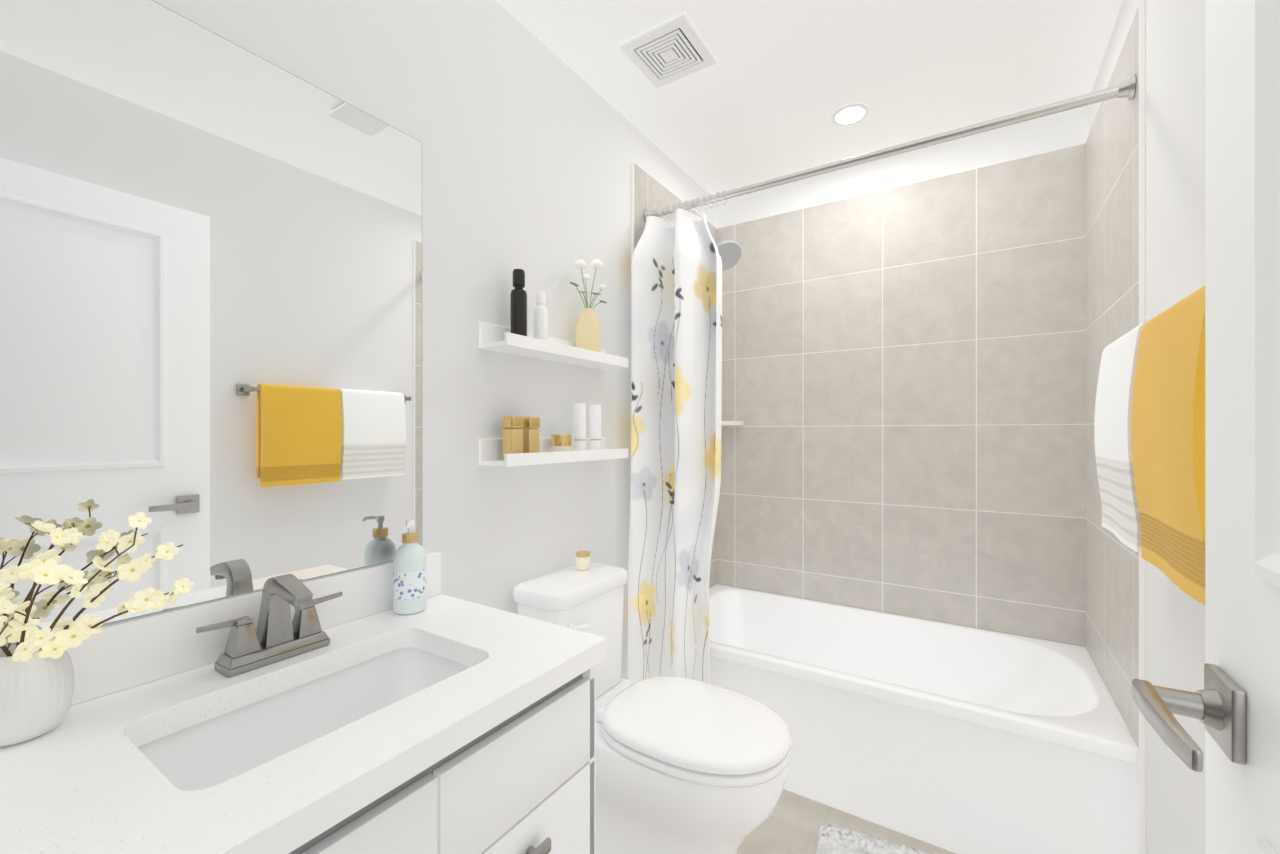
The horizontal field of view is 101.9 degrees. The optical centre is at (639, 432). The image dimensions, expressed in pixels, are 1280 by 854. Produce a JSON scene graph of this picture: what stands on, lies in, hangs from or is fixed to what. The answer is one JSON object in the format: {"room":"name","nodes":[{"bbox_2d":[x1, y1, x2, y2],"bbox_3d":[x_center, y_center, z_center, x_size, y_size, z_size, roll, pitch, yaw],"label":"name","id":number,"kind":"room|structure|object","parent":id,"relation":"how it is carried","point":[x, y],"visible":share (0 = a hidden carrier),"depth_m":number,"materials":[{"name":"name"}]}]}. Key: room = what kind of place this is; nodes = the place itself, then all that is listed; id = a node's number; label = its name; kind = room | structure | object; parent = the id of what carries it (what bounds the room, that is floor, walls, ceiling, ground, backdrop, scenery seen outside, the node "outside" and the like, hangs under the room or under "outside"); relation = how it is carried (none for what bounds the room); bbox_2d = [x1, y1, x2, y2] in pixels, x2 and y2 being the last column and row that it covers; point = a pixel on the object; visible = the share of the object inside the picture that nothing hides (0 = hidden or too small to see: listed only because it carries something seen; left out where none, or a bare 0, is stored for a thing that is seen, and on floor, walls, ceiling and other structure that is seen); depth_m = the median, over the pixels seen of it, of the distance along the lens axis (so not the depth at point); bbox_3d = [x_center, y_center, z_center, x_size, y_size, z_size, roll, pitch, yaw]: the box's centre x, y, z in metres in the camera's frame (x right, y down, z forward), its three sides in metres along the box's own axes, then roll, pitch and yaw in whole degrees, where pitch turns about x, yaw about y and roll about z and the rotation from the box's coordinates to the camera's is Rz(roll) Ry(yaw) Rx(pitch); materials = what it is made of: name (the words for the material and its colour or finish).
{"room":"bathroom","nodes":[
{"label":"bathroom","id":0,"kind":"room"},
{"bbox_2d":[6,0,715,679],"bbox_3d":[-0.435,-0.002,1.562,0.100,2.495,3.160,0,0,33],"label":"wall","id":1,"kind":"structure","parent":0,"point":[532,146],"depth_m":1.50,"materials":[{"name":"white paint"}]},
{"bbox_2d":[0,0,421,645],"bbox_3d":[-0.751,-0.211,0.972,0.005,1.026,0.765,0,0,33],"label":"mirror","id":2,"kind":"object","parent":1,"relation":"attached to","point":[210,300],"visible":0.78,"depth_m":0.91,"materials":[{"name":"clear glass"}]},
{"bbox_2d":[478,437,627,466],"bbox_3d":[-0.246,0.053,1.657,0.114,0.074,0.580,0,0,33],"label":"shelf","id":3,"kind":"object","parent":1,"relation":"attached to","point":[489,452],"visible":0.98,"depth_m":1.50,"materials":[{"name":"white wood"}]},
{"bbox_2d":[502,416,523,459],"bbox_3d":[-0.361,0.015,1.474,0.046,0.125,0.046,0,0,33],"label":"jar","id":4,"kind":"object","parent":3,"relation":"on","point":[512,441],"visible":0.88,"depth_m":1.46,"materials":[{"name":"gold glass"}]},
{"bbox_2d":[523,417,539,452],"bbox_3d":[-0.325,0.015,1.530,0.046,0.125,0.046,0,0,33],"label":"jar","id":5,"kind":"object","parent":3,"relation":"on","point":[531,440],"visible":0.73,"depth_m":1.51,"materials":[{"name":"gold glass"}]},
{"bbox_2d":[551,434,571,451],"bbox_3d":[-0.249,0.041,1.645,0.067,0.074,0.067,0,0,33],"label":"jar","id":6,"kind":"object","parent":3,"relation":"on","point":[561,442],"visible":0.73,"depth_m":1.62,"materials":[{"name":"gold metal"}]},
{"bbox_2d":[573,403,585,450],"bbox_3d":[-0.201,-0.011,1.727,0.043,0.176,0.043,0,0,33],"label":"tube","id":7,"kind":"object","parent":3,"relation":"on","point":[579,426],"visible":0.85,"depth_m":1.71,"materials":[{"name":"white plastic"}]},
{"bbox_2d":[589,405,601,449],"bbox_3d":[-0.155,-0.011,1.799,0.043,0.176,0.043,0,0,33],"label":"tube","id":8,"kind":"object","parent":3,"relation":"on","point":[595,441],"visible":0.85,"depth_m":1.78,"materials":[{"name":"white plastic"}]},
{"bbox_2d":[478,322,627,369],"bbox_3d":[-0.246,-0.272,1.657,0.114,0.074,0.580,0,0,33],"label":"shelf","id":9,"kind":"object","parent":1,"relation":"attached to","point":[496,338],"visible":0.96,"depth_m":1.53,"materials":[{"name":"white"}]},
{"bbox_2d":[510,269,526,335],"bbox_3d":[-0.349,-0.358,1.493,0.047,0.221,0.047,0,0,33],"label":"bottle","id":10,"kind":"object","parent":9,"relation":"on","point":[518,310],"visible":0.85,"depth_m":1.48,"materials":[{"name":"black plastic"}]},
{"bbox_2d":[533,291,547,340],"bbox_3d":[-0.300,-0.337,1.569,0.043,0.178,0.043,0,0,33],"label":"bottle","id":11,"kind":"object","parent":9,"relation":"on","point":[540,322],"visible":0.85,"depth_m":1.55,"materials":[{"name":"white plastic"}]},
{"bbox_2d":[570,259,606,351],"bbox_3d":[-0.172,-0.422,1.765,0.084,0.349,0.197,0,0,33],"label":"bud vase","id":12,"kind":"object","parent":9,"relation":"on","point":[588,336],"visible":0.96,"depth_m":1.73,"materials":[{"name":"beige ceramic"}]},
{"bbox_2d":[634,163,716,587],"bbox_3d":[0.191,-0.144,2.436,0.008,1.896,0.812,0,0,33],"label":"tile","id":13,"kind":"structure","parent":1,"relation":"attached to","point":[651,192],"depth_m":2.21,"materials":[{"name":"beige tile"}]},
{"bbox_2d":[716,240,741,269],"bbox_3d":[0.332,-0.837,2.394,0.271,0.165,0.137,0,0,33],"label":"shower head","id":14,"kind":"object","parent":13,"relation":"attached to","point":[730,251],"visible":0.54,"depth_m":2.34},
{"bbox_2d":[496,0,1122,194],"bbox_3d":[0.248,-1.299,1.124,1.724,0.100,3.160,0,0,33],"label":"ceiling","id":15,"kind":"structure","parent":0,"point":[772,90],"depth_m":1.78,"materials":[{"name":"white paint"}]},
{"bbox_2d":[618,12,717,87],"bbox_3d":[0.095,-1.243,1.703,0.240,0.011,0.240,0,0,33],"label":"ceiling vent","id":16,"kind":"object","parent":15,"relation":"in","point":[675,48],"visible":1,"depth_m":1.68,"materials":[{"name":"white paint"}]},
{"bbox_2d":[831,103,869,125],"bbox_3d":[0.822,-1.245,2.031,0.140,0.008,0.140,0,0,33],"label":"recessed light","id":17,"kind":"object","parent":15,"relation":"in","point":[849,114],"visible":1,"depth_m":2.02,"materials":[{"name":"white paint"}]},
{"bbox_2d":[739,789,955,853],"bbox_3d":[0.248,1.296,1.124,1.724,0.100,3.160,0,0,33],"label":"floor","id":18,"kind":"structure","parent":0,"point":[792,823],"depth_m":1.63,"materials":[{"name":"tile"}]},
{"bbox_2d":[0,552,605,853],"bbox_3d":[-0.510,0.775,0.843,0.549,0.942,0.808,0,0,33],"label":"bathroom vanity","id":19,"kind":"object","parent":18,"relation":"on","point":[440,723],"visible":0.92,"depth_m":0.81,"materials":[{"name":"stone"}]},
{"bbox_2d":[0,511,193,746],"bbox_3d":[-0.797,0.262,0.724,0.147,0.295,0.253,0,0,33],"label":"vase","id":20,"kind":"object","parent":19,"relation":"on","point":[36,681],"visible":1,"depth_m":0.70,"materials":[{"name":"white"}]},
{"bbox_2d":[196,574,342,676],"bbox_3d":[-0.636,0.334,0.931,0.138,0.151,0.235,0,0,33],"label":"faucet","id":21,"kind":"object","parent":19,"relation":"on","point":[279,634],"visible":0.98,"depth_m":0.93,"materials":[{"name":"silver metal"}]},
{"bbox_2d":[393,519,426,614],"bbox_3d":[-0.531,0.304,1.199,0.071,0.210,0.071,0,0,33],"label":"soap dispenser","id":22,"kind":"object","parent":19,"relation":"on","point":[410,578],"visible":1,"depth_m":1.17,"materials":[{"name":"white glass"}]},
{"bbox_2d":[513,562,790,853],"bbox_3d":[0.033,0.847,1.464,0.771,0.799,0.380,0,0,33],"label":"toilet","id":23,"kind":"object","parent":18,"relation":"on","point":[687,766],"visible":0.83,"depth_m":1.32,"materials":[{"name":"white ceramic"}]},
{"bbox_2d":[576,550,589,569],"bbox_3d":[-0.188,0.418,1.707,0.047,0.056,0.047,0,0,33],"label":"candle jar","id":24,"kind":"object","parent":23,"relation":"on","point":[582,559],"visible":1,"depth_m":1.69,"materials":[{"name":"beige wax"}]},
{"bbox_2d":[816,823,929,853],"bbox_3d":[0.752,1.226,1.300,0.624,0.038,0.474,0,0,26],"label":"bath mat","id":25,"kind":"object","parent":18,"relation":"on","point":[834,839],"visible":1,"depth_m":1.53,"materials":[{"name":"white fabric"}]},
{"bbox_2d":[661,584,1138,853],"bbox_3d":[0.842,1.026,2.049,1.521,0.440,0.758,0,0,33],"label":"bathtub","id":26,"kind":"object","parent":18,"relation":"on","point":[957,739],"visible":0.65,"depth_m":1.69,"materials":[{"name":"white ceramic"}]},
{"bbox_2d":[716,105,1087,227],"bbox_3d":[1.075,-0.002,2.411,1.524,2.495,0.100,0,0,33],"label":"wall","id":27,"kind":"structure","parent":0,"point":[1059,130],"depth_m":2.26,"materials":[{"name":"ceramic tile"},{"name":"grout"},{"name":"paint"}]},
{"bbox_2d":[722,421,743,427],"bbox_3d":[0.432,-0.044,2.664,0.150,0.032,0.150,0,0,33],"label":"corner shelf","id":28,"kind":"object","parent":27,"relation":"attached to","point":[728,424],"visible":0.54,"depth_m":2.64,"materials":[{"name":"white"}]},
{"bbox_2d":[717,143,1084,645],"bbox_3d":[1.046,-0.144,2.365,1.506,1.896,0.008,0,0,33],"label":"tile","id":29,"kind":"structure","parent":27,"relation":"attached to","point":[903,383],"depth_m":2.25,"materials":[{"name":"beige tile"}]},
{"bbox_2d":[1088,0,1204,853],"bbox_3d":[0.932,-0.002,0.685,0.100,2.495,3.160,0,0,33],"label":"wall","id":30,"kind":"structure","parent":0,"point":[1174,274],"depth_m":1.13,"materials":[{"name":"white paint"}]},
{"bbox_2d":[631,0,1144,853],"bbox_3d":[0.619,0.027,1.700,1.523,2.238,0.048,0,0,33],"label":"tile trim","id":31,"kind":"structure","parent":30,"relation":"attached to","point":[1141,320],"depth_m":1.31,"materials":[{"name":"white"}]},
{"bbox_2d":[1085,5,1138,747],"bbox_3d":[1.477,-0.144,1.636,0.008,1.896,0.770,0,0,33],"label":"tile","id":32,"kind":"structure","parent":30,"relation":"attached to","point":[1111,316],"depth_m":1.58,"materials":[{"name":"beige tile"}]},
{"bbox_2d":[644,74,1135,220],"bbox_3d":[0.664,-0.910,1.772,1.503,0.060,0.060,0,0,33],"label":"curtain rod","id":33,"kind":"object","parent":32,"relation":"attached to","point":[1125,89],"visible":0.83,"depth_m":1.61,"materials":[{"name":"silver metal"}]},
{"bbox_2d":[628,190,726,682],"bbox_3d":[0.142,0.008,2.006,0.331,1.876,0.262,0,0,33],"label":"shower curtain","id":34,"kind":"object","parent":33,"relation":"hanging from","point":[676,405],"visible":0.98,"depth_m":1.97,"materials":[{"name":"white fabric"}]},
{"bbox_2d":[1094,285,1204,605],"bbox_3d":[0.978,0.008,0.959,0.117,0.452,0.788,0,0,33],"label":"towels","id":35,"kind":"object","parent":30,"relation":"attached to","point":[1149,429],"visible":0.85,"depth_m":0.86,"materials":[{"name":"yellow fabric"}]},
{"bbox_2d":[1132,0,1279,853],"bbox_3d":[0.393,0.193,0.244,0.115,2.083,0.774,0,0,33],"label":"door","id":36,"kind":"structure","parent":30,"relation":"in","point":[1233,706],"depth_m":0.48,"materials":[{"name":"white paint"}]}
]}

